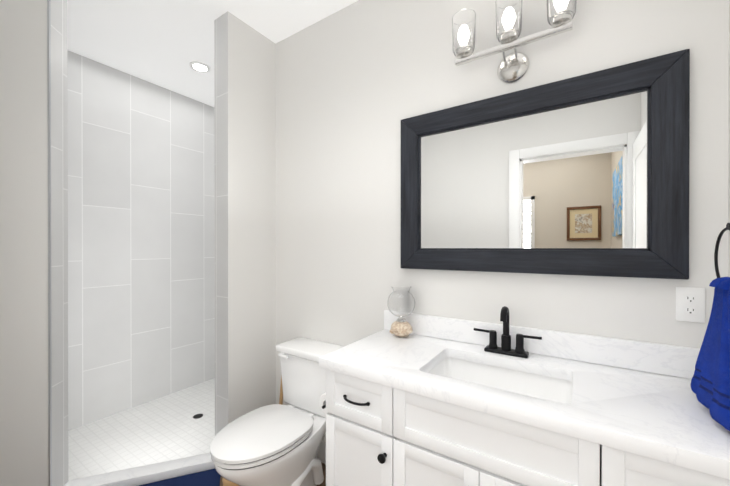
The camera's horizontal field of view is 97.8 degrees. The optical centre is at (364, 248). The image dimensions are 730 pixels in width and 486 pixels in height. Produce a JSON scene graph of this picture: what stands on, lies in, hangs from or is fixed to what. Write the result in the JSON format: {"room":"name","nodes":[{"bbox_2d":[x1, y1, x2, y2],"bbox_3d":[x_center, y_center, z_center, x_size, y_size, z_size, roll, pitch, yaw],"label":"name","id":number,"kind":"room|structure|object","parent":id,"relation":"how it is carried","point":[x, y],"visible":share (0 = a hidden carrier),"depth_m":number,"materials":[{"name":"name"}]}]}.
{"room":"bathroom","nodes":[
{"label":"bathroom","id":0,"kind":"room"},
{"bbox_2d":[0,0,67,485],"bbox_3d":[-2.133,-0.050,1.549,1.104,2.720,0.134,0,0,-12],"label":"wall","id":1,"kind":"structure","parent":0,"point":[33,255],"depth_m":1.58,"materials":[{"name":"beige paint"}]},
{"bbox_2d":[67,50,214,430],"bbox_3d":[-2.067,-0.052,2.444,0.120,2.720,2.420,0,0,33],"label":"wall","id":2,"kind":"structure","parent":0,"point":[141,268],"depth_m":2.61,"materials":[{"name":"white tile"}]},
{"bbox_2d":[67,0,357,106],"bbox_3d":[-1.223,-1.447,0.523,4.000,0.080,4.950,0,0,33],"label":"ceiling","id":3,"kind":"structure","parent":0,"point":[163,43],"depth_m":2.05,"materials":[{"name":"white paint"}]},
{"bbox_2d":[189,61,210,72],"bbox_3d":[-1.280,-1.408,2.471,0.150,0.008,0.150,0,0,33],"label":"recessed light","id":4,"kind":"object","parent":3,"relation":"in","point":[197,66],"visible":1,"depth_m":2.47,"materials":[{"name":"white"}]},
{"bbox_2d":[214,11,275,435],"bbox_3d":[-0.633,-0.052,2.294,0.140,2.720,0.870,0,0,33],"label":"wall","id":5,"kind":"structure","parent":0,"point":[245,195],"depth_m":1.98,"materials":[{"name":"white paint"}]},
{"bbox_2d":[220,462,325,485],"bbox_3d":[-1.223,1.343,0.531,4.000,0.060,4.950,0,0,33],"label":"floor","id":6,"kind":"structure","parent":0,"point":[321,484],"depth_m":1.81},
{"bbox_2d":[64,453,214,485],"bbox_3d":[-1.231,1.282,1.815,0.801,0.055,0.105,0,0,-21],"label":"sill","id":7,"kind":"structure","parent":6,"relation":"on","point":[145,474],"depth_m":1.79,"materials":[{"name":"stone"}]},
{"bbox_2d":[68,378,214,480],"bbox_3d":[-1.503,1.301,2.149,1.150,0.014,2.056,0,0,33],"label":"mosaic shower floor","id":8,"kind":"structure","parent":6,"relation":"on","point":[180,424],"depth_m":2.21,"materials":[{"name":"grey tile"}]},
{"bbox_2d":[139,468,220,485],"bbox_3d":[-1.139,1.303,1.518,0.800,0.014,0.500,0,0,-21],"label":"bath mat","id":9,"kind":"object","parent":6,"relation":"on","point":[210,477],"visible":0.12,"depth_m":1.78,"materials":[{"name":"blue fabric"}]},
{"bbox_2d":[222,478,238,485],"bbox_3d":[-0.663,1.212,1.594,0.094,0.194,0.094,0,0,33],"label":"canister","id":10,"kind":"object","parent":6,"relation":"on","point":[226,482],"visible":0.27,"depth_m":1.55,"materials":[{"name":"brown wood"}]},
{"bbox_2d":[210,337,344,485],"bbox_3d":[-0.424,0.939,1.631,0.456,0.743,0.727,0,0,33],"label":"toilet","id":11,"kind":"object","parent":6,"relation":"on","point":[274,445],"visible":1,"depth_m":1.55,"materials":[{"name":"white ceramic"}]},
{"bbox_2d":[279,376,282,404],"bbox_3d":[-0.558,1.038,2.056,0.128,0.541,0.128,0,0,33],"label":"plunger","id":12,"kind":"object","parent":6,"relation":"on","point":[281,397],"depth_m":2.06,"materials":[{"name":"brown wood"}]},
{"bbox_2d":[319,337,729,485],"bbox_3d":[0.438,0.891,1.168,1.330,0.840,0.549,0,0,33],"label":"bathroom vanity","id":13,"kind":"object","parent":6,"relation":"on","point":[408,398],"depth_m":0.98,"materials":[{"name":"white wood"}]},
{"bbox_2d":[319,330,729,473],"bbox_3d":[0.486,0.451,1.142,1.254,0.040,0.538,0,0,33],"label":"countertop","id":14,"kind":"structure","parent":13,"relation":"on","point":[653,413],"depth_m":1.01,"materials":[{"name":"white stone"}]},
{"bbox_2d":[275,0,728,441],"bbox_3d":[0.352,-0.050,1.626,2.260,2.720,0.120,0,0,33],"label":"wall","id":15,"kind":"structure","parent":0,"point":[358,81],"depth_m":1.60,"materials":[{"name":"white paint"}]},
{"bbox_2d":[317,440,325,463],"bbox_3d":[-0.247,1.244,1.944,0.892,0.130,0.014,0,0,33],"label":"baseboard","id":16,"kind":"structure","parent":15,"relation":"attached to","point":[321,455],"depth_m":1.93,"materials":[{"name":"white"}]},
{"bbox_2d":[452,0,576,82],"bbox_3d":[0.592,-0.855,1.300,0.460,0.290,0.154,0,0,33],"label":"sconce","id":17,"kind":"object","parent":15,"relation":"attached to","point":[513,67],"visible":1,"depth_m":1.28,"materials":[{"name":"silver metal"}]},
{"bbox_2d":[401,49,689,279],"bbox_3d":[0.632,-0.279,1.349,1.060,0.760,0.031,0,0,33],"label":"framed mirror","id":18,"kind":"object","parent":15,"relation":"attached to","point":[586,174],"visible":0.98,"depth_m":1.25,"materials":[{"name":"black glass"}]},
{"bbox_2d":[676,287,704,322],"bbox_3d":[1.087,0.186,1.064,0.070,0.115,0.008,0,0,33],"label":"duplex electrical outlet","id":19,"kind":"object","parent":15,"relation":"attached to","point":[690,304],"visible":1,"depth_m":1.06,"materials":[{"name":"white plastic"}]},
{"bbox_2d":[384,310,699,377],"bbox_3d":[0.629,0.379,1.358,1.254,0.101,0.020,0,0,33],"label":"backsplash","id":20,"kind":"structure","parent":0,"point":[656,358],"depth_m":1.26,"materials":[{"name":"white stone"}]},
{"bbox_2d":[728,0,729,276],"bbox_3d":[0.750,-0.046,0.285,0.120,2.720,1.920,0,0,33],"label":"wall","id":21,"kind":"structure","parent":0,"point":[729,148],"depth_m":1.01,"materials":[{"name":"white paint"}]},
{"bbox_2d":[690,223,729,430],"bbox_3d":[0.925,0.167,0.782,0.133,0.504,0.310,0,0,33],"label":"towel","id":22,"kind":"object","parent":21,"relation":"attached to","point":[710,384],"visible":1,"depth_m":0.82,"materials":[{"name":"blue fabric"}]}
]}

